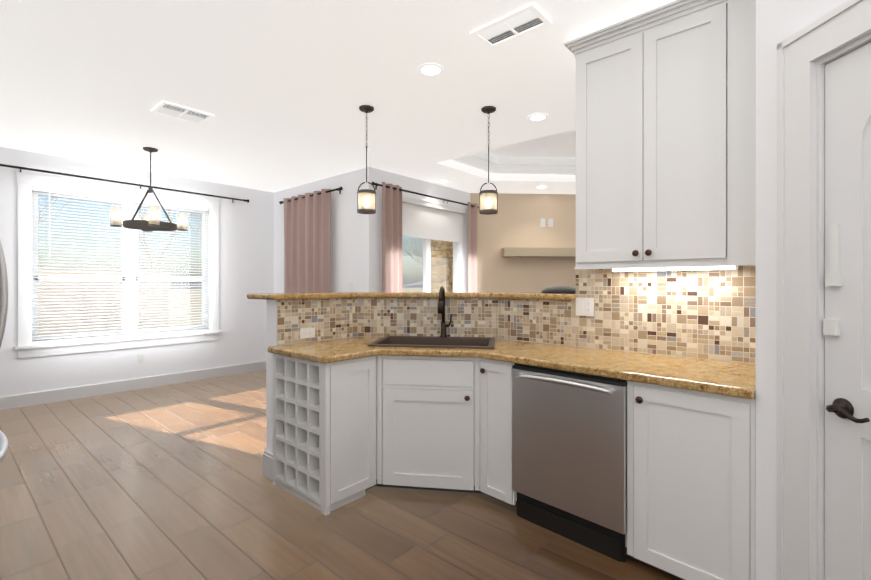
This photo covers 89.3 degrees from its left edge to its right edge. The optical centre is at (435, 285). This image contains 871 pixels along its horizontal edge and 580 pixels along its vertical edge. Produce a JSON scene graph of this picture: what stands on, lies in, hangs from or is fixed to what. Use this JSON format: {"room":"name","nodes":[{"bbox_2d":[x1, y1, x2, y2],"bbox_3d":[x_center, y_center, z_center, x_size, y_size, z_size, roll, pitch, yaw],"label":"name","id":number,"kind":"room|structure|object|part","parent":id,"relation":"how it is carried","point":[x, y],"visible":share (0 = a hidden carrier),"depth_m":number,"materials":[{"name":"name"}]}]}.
{"room":"kitchen","nodes":[
{"label":"kitchen","id":0,"kind":"room"},
{"bbox_2d":[0,0,674,193],"bbox_3d":[0.950,-1.671,4.081,9.450,0.420,9.400,0,0,41],"label":"ceiling","id":1,"kind":"structure","parent":0,"point":[282,91],"depth_m":3.25,"materials":[{"name":"white paint"}]},
{"bbox_2d":[110,147,187,231],"bbox_3d":[-3.055,-1.033,4.724,0.523,0.854,0.523,0,0,6],"label":"chandelier","id":2,"kind":"object","parent":1,"relation":"hanging from","point":[150,221],"visible":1,"depth_m":4.68,"materials":[{"name":"grey metal"}]},
{"bbox_2d":[151,101,214,124],"bbox_3d":[-2.135,-1.453,3.731,0.300,0.012,0.400,0,0,41],"label":"ceiling vent","id":3,"kind":"object","parent":1,"relation":"in","point":[173,110],"visible":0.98,"depth_m":3.72,"materials":[{"name":"white"}]},
{"bbox_2d":[357,105,375,213],"bbox_3d":[-0.568,-1.027,3.628,0.144,0.864,0.144,0,0,41],"label":"pendant light","id":4,"kind":"object","parent":1,"relation":"hanging from","point":[366,201],"visible":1,"depth_m":3.58,"materials":[{"name":"grey metal"}]},
{"bbox_2d":[418,63,442,75],"bbox_3d":[-0.033,-1.455,2.977,0.169,0.007,0.169,0,0,35],"label":"recessed light","id":5,"kind":"object","parent":1,"relation":"in","point":[430,69],"depth_m":2.97,"materials":[{"name":"white"}]},
{"bbox_2d":[479,106,497,214],"bbox_3d":[0.440,-1.027,3.645,0.144,0.864,0.144,0,0,41],"label":"pendant light","id":6,"kind":"object","parent":1,"relation":"hanging from","point":[488,202],"visible":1,"depth_m":3.60,"materials":[{"name":"grey metal"}]},
{"bbox_2d":[470,3,551,48],"bbox_3d":[0.422,-1.452,2.489,0.400,0.012,0.220,0,0,41],"label":"ceiling vent","id":7,"kind":"object","parent":1,"relation":"in","point":[521,22],"visible":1,"depth_m":2.47,"materials":[{"name":"white"}]},
{"bbox_2d":[528,113,547,120],"bbox_3d":[0.888,-1.456,3.822,0.169,0.007,0.169,0,0,35],"label":"recessed light","id":8,"kind":"object","parent":1,"relation":"in","point":[537,116],"depth_m":3.82,"materials":[{"name":"white"}]},
{"bbox_2d":[0,370,681,579],"bbox_3d":[0.950,1.369,4.085,9.450,0.100,9.400,0,0,41],"label":"floor","id":9,"kind":"structure","parent":0,"point":[168,482],"depth_m":2.53,"materials":[{"name":"brown wood"}]},
{"bbox_2d":[0,241,7,461],"bbox_3d":[-2.138,0.432,1.548,0.910,1.780,0.909,0,0,41],"label":"chair","id":10,"kind":"object","parent":9,"relation":"on","point":[3,319],"visible":1,"depth_m":1.83,"materials":[{"name":"grey metal"}]},
{"bbox_2d":[309,357,368,496],"bbox_3d":[-0.316,0.883,3.322,0.631,0.874,1.018,0,0,41],"label":"base cabinet","id":11,"kind":"object","parent":9,"relation":"on","point":[347,431],"depth_m":2.64,"materials":[{"name":"white wood"}]},
{"bbox_2d":[369,355,755,579],"bbox_3d":[0.624,0.884,2.496,1.959,0.874,1.018,0,0,41],"label":"base cabinet","id":12,"kind":"object","parent":9,"relation":"on","point":[436,423],"depth_m":2.04,"materials":[{"name":"white wood"}]},
{"bbox_2d":[268,337,755,398],"bbox_3d":[0.293,0.425,2.572,2.554,0.040,1.352,0,0,41],"label":"countertop","id":13,"kind":"structure","parent":12,"relation":"on","point":[733,379],"depth_m":2.43,"materials":[{"name":"brown stone"}]},
{"bbox_2d":[367,336,494,348],"bbox_3d":[-0.002,0.512,3.103,0.830,0.240,0.520,0,0,8],"label":"sink","id":14,"kind":"object","parent":13,"relation":"in","point":[442,342],"visible":0.21,"depth_m":3.27,"materials":[{"name":"brown"}]},
{"bbox_2d":[438,286,451,336],"bbox_3d":[0.049,0.200,3.244,0.149,0.382,0.209,0,0,41],"label":"faucet","id":15,"kind":"object","parent":13,"relation":"on","point":[441,307],"visible":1,"depth_m":3.31,"materials":[{"name":"black metal"}]},
{"bbox_2d":[511,363,626,562],"bbox_3d":[0.655,0.886,2.288,0.094,0.872,0.637,0,0,-45],"label":"dishwasher","id":16,"kind":"object","parent":12,"relation":"in","point":[569,455],"visible":0.98,"depth_m":2.26,"materials":[{"name":"silver metal"}]},
{"bbox_2d":[263,298,575,480],"bbox_3d":[-0.087,0.711,3.045,1.696,1.220,1.446,0,0,41],"label":"wall","id":17,"kind":"structure","parent":0,"point":[271,322],"depth_m":3.03,"materials":[{"name":"white paint"}]},
{"bbox_2d":[247,292,356,299],"bbox_3d":[-0.915,0.079,3.367,0.390,0.040,0.900,0,0,41],"label":"countertop","id":18,"kind":"structure","parent":17,"relation":"on","point":[329,295],"depth_m":3.10,"materials":[{"name":"brown stone"}]},
{"bbox_2d":[277,298,356,344],"bbox_3d":[-0.843,0.253,3.223,0.008,0.303,0.680,0,0,41],"label":"tile backsplash","id":19,"kind":"structure","parent":17,"relation":"attached to","point":[328,319],"depth_m":3.20,"materials":[{"name":"tile"}]},
{"bbox_2d":[357,298,495,338],"bbox_3d":[-0.079,0.253,3.408,1.082,0.303,0.008,0,0,7],"label":"tile backsplash","id":20,"kind":"structure","parent":17,"relation":"attached to","point":[384,317],"depth_m":3.41,"materials":[{"name":"tile"}]},
{"bbox_2d":[357,292,575,299],"bbox_3d":[0.130,0.078,3.431,1.876,0.040,0.981,0,0,41],"label":"countertop","id":21,"kind":"structure","parent":17,"relation":"on","point":[506,295],"depth_m":3.33,"materials":[{"name":"brown stone"}]},
{"bbox_2d":[541,286,575,292],"bbox_3d":[0.905,0.032,3.177,0.284,0.050,0.284,0,0,41],"label":"tray","id":22,"kind":"object","parent":21,"relation":"on","point":[560,289],"visible":0.88,"depth_m":3.08,"materials":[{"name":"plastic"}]},
{"bbox_2d":[496,298,575,345],"bbox_3d":[0.694,0.253,3.126,0.630,0.303,0.008,0,0,41],"label":"tile backsplash","id":23,"kind":"structure","parent":17,"relation":"attached to","point":[542,321],"depth_m":3.10,"materials":[{"name":"tile"}]},
{"bbox_2d":[0,0,846,579],"bbox_3d":[1.005,-0.271,4.115,9.410,3.180,9.521,0,0,41],"label":"wall","id":24,"kind":"structure","parent":0,"point":[252,246],"depth_m":5.63,"materials":[{"name":"white paint"}]},
{"bbox_2d":[0,164,248,357],"bbox_3d":[-3.769,-0.244,5.615,0.257,2.063,2.746,0,0,41],"label":"window","id":25,"kind":"structure","parent":24,"relation":"in","point":[25,348],"depth_m":5.41,"materials":[{"name":"white"}]},
{"bbox_2d":[32,186,208,343],"bbox_3d":[-3.835,-0.222,5.561,0.077,1.732,1.868,0,0,41],"label":"window blinds","id":26,"kind":"object","parent":25,"relation":"attached to","point":[78,194],"visible":0.96,"depth_m":5.44,"materials":[{"name":"white plastic"}]},
{"bbox_3d":[-3.710,-1.240,5.562,0.101,0.070,2.746,0,0,41],"label":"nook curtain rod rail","id":27,"kind":"part","parent":25,"relation":"part of","materials":[{"name":"black metal"}]},
{"bbox_2d":[0,361,265,409],"bbox_3d":[-4.002,1.250,5.310,0.014,0.135,4.398,0,0,41],"label":"baseboard","id":28,"kind":"structure","parent":24,"relation":"attached to","point":[25,400],"depth_m":5.42,"materials":[{"name":"white wood"}]},
{"bbox_2d":[138,354,143,362],"bbox_3d":[-3.747,0.932,5.604,0.008,0.115,0.072,0,0,41],"label":"outlet","id":29,"kind":"object","parent":24,"relation":"attached to","point":[140,356],"depth_m":5.60,"materials":[{"name":"white plastic"}]},
{"bbox_2d":[300,327,314,338],"bbox_3d":[-0.910,0.341,3.136,0.008,0.072,0.118,0,0,41],"label":"outlet","id":30,"kind":"object","parent":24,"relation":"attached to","point":[304,332],"depth_m":3.13,"materials":[{"name":"white plastic"}]},
{"bbox_2d":[279,187,342,292],"bbox_3d":[-1.763,0.007,6.169,1.516,2.580,0.126,0,0,41],"label":"curtain","id":31,"kind":"object","parent":24,"relation":"attached to","point":[307,242],"visible":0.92,"depth_m":6.13,"materials":[{"name":"pink fabric"}]},
{"bbox_2d":[349,283,352,291],"bbox_3d":[-1.086,0.028,5.667,0.072,0.115,0.008,0,0,41],"label":"outlet","id":32,"kind":"object","parent":24,"relation":"attached to","point":[350,284],"depth_m":5.66,"materials":[{"name":"white plastic"}]},
{"bbox_2d":[372,182,478,291],"bbox_3d":[0.024,0.007,6.296,0.113,2.580,2.458,0,0,41],"label":"curtain","id":33,"kind":"object","parent":24,"relation":"attached to","point":[391,237],"visible":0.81,"depth_m":5.66,"materials":[{"name":"pink fabric"}]},
{"bbox_2d":[402,237,459,291],"bbox_3d":[-0.121,0.277,6.383,0.095,2.079,1.398,0,0,41],"label":"window","id":34,"kind":"structure","parent":24,"relation":"attached to","point":[427,261],"depth_m":6.38,"materials":[{"name":"white"}]},
{"bbox_2d":[402,196,466,242],"bbox_3d":[-0.028,-0.913,6.301,0.049,0.520,1.500,0,0,41],"label":"roller shade","id":35,"kind":"object","parent":24,"relation":"attached to","point":[428,220],"visible":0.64,"depth_m":6.29,"materials":[{"name":"white fabric"}]},
{"bbox_2d":[501,247,575,256],"bbox_3d":[2.357,-0.517,7.016,2.600,0.135,0.199,0,0,-4],"label":"mantel shelf","id":36,"kind":"object","parent":24,"relation":"attached to","point":[535,252],"visible":0.36,"depth_m":6.88,"materials":[{"name":"wood"}]},
{"bbox_2d":[540,218,544,226],"bbox_3d":[1.722,-1.002,7.071,0.080,0.135,0.007,0,0,-4],"label":"outlet plate","id":37,"kind":"object","parent":24,"relation":"attached to","point":[542,222],"depth_m":7.07,"materials":[{"name":"white plastic"}]},
{"bbox_2d":[548,219,552,226],"bbox_3d":[1.852,-1.002,7.079,0.080,0.135,0.007,0,0,-4],"label":"outlet plate","id":38,"kind":"object","parent":24,"relation":"attached to","point":[550,221],"depth_m":7.08,"materials":[{"name":"white plastic"}]},
{"bbox_2d":[576,298,593,315],"bbox_3d":[0.969,0.141,2.862,0.118,0.118,0.009,0,0,41],"label":"outlet","id":39,"kind":"object","parent":24,"relation":"attached to","point":[584,306],"depth_m":2.86,"materials":[{"name":"white plastic"}]},
{"bbox_2d":[564,0,755,268],"bbox_3d":[1.224,-0.750,2.400,0.932,1.316,0.380,0,0,41],"label":"upper cabinet","id":40,"kind":"object","parent":24,"relation":"attached to","point":[665,135],"visible":0.96,"depth_m":2.24,"materials":[{"name":"white wood"}]},
{"bbox_2d":[611,266,737,271],"bbox_3d":[1.309,-0.092,2.462,0.630,0.022,0.050,0,0,41],"label":"under-cabinet light","id":41,"kind":"object","parent":40,"relation":"attached to","point":[678,268],"visible":0.76,"depth_m":2.43,"materials":[{"name":"white plastic"}]},
{"bbox_2d":[576,265,755,363],"bbox_3d":[1.313,0.151,2.575,1.028,0.507,0.008,0,0,41],"label":"tile backsplash","id":42,"kind":"structure","parent":24,"relation":"attached to","point":[706,314],"depth_m":2.52,"materials":[{"name":"tile"}]},
{"bbox_2d":[776,0,870,579],"bbox_3d":[1.353,0.228,1.120,0.151,2.191,0.967,0,0,-5],"label":"door frame","id":43,"kind":"structure","parent":24,"relation":"attached to","point":[807,54],"depth_m":1.50,"materials":[{"name":"white wood"}]},
{"bbox_2d":[823,42,870,579],"bbox_3d":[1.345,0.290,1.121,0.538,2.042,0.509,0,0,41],"label":"pantry door","id":44,"kind":"structure","parent":24,"relation":"in","point":[847,326],"depth_m":1.39,"materials":[{"name":"white paint"}]},
{"label":"outside","id":45,"kind":"structure","parent":0,"visible":0},
{"bbox_2d":[170,288,422,326],"bbox_3d":[-61.673,1.393,54.214,155.490,0.230,320.000,0,0,41],"label":"ground","id":46,"kind":"structure","parent":45,"point":[197,296],"depth_m":30.39,"materials":[{"name":"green plant"}]},
{"bbox_2d":[38,269,169,334],"bbox_3d":[-10.019,0.532,5.870,0.115,1.670,11.603,0,0,41],"label":"fence","id":47,"kind":"object","parent":46,"relation":"on","point":[85,283],"depth_m":9.11,"materials":[{"name":"beige"}]},
{"bbox_2d":[38,196,422,271],"bbox_3d":[-9.949,-1.901,15.211,15.212,6.547,25.851,0,0,41],"label":"trees","id":48,"kind":"object","parent":46,"relation":"on","point":[166,248],"depth_m":15.49,"materials":[{"name":"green plant"}]},
{"bbox_2d":[169,281,422,288],"bbox_3d":[-112.097,-1.291,91.884,10.000,9.881,390.000,0,0,41],"label":"hills","id":49,"kind":"structure","parent":46,"relation":"on","point":[411,285],"depth_m":198.02,"materials":[{"name":"grey"}]},
{"bbox_2d":[431,239,452,291],"bbox_3d":[0.167,-0.311,8.266,0.650,3.350,0.650,0,0,41],"label":"stone column","id":50,"kind":"structure","parent":46,"relation":"on","point":[445,248],"depth_m":7.98,"materials":[{"name":"stone"}]}
]}

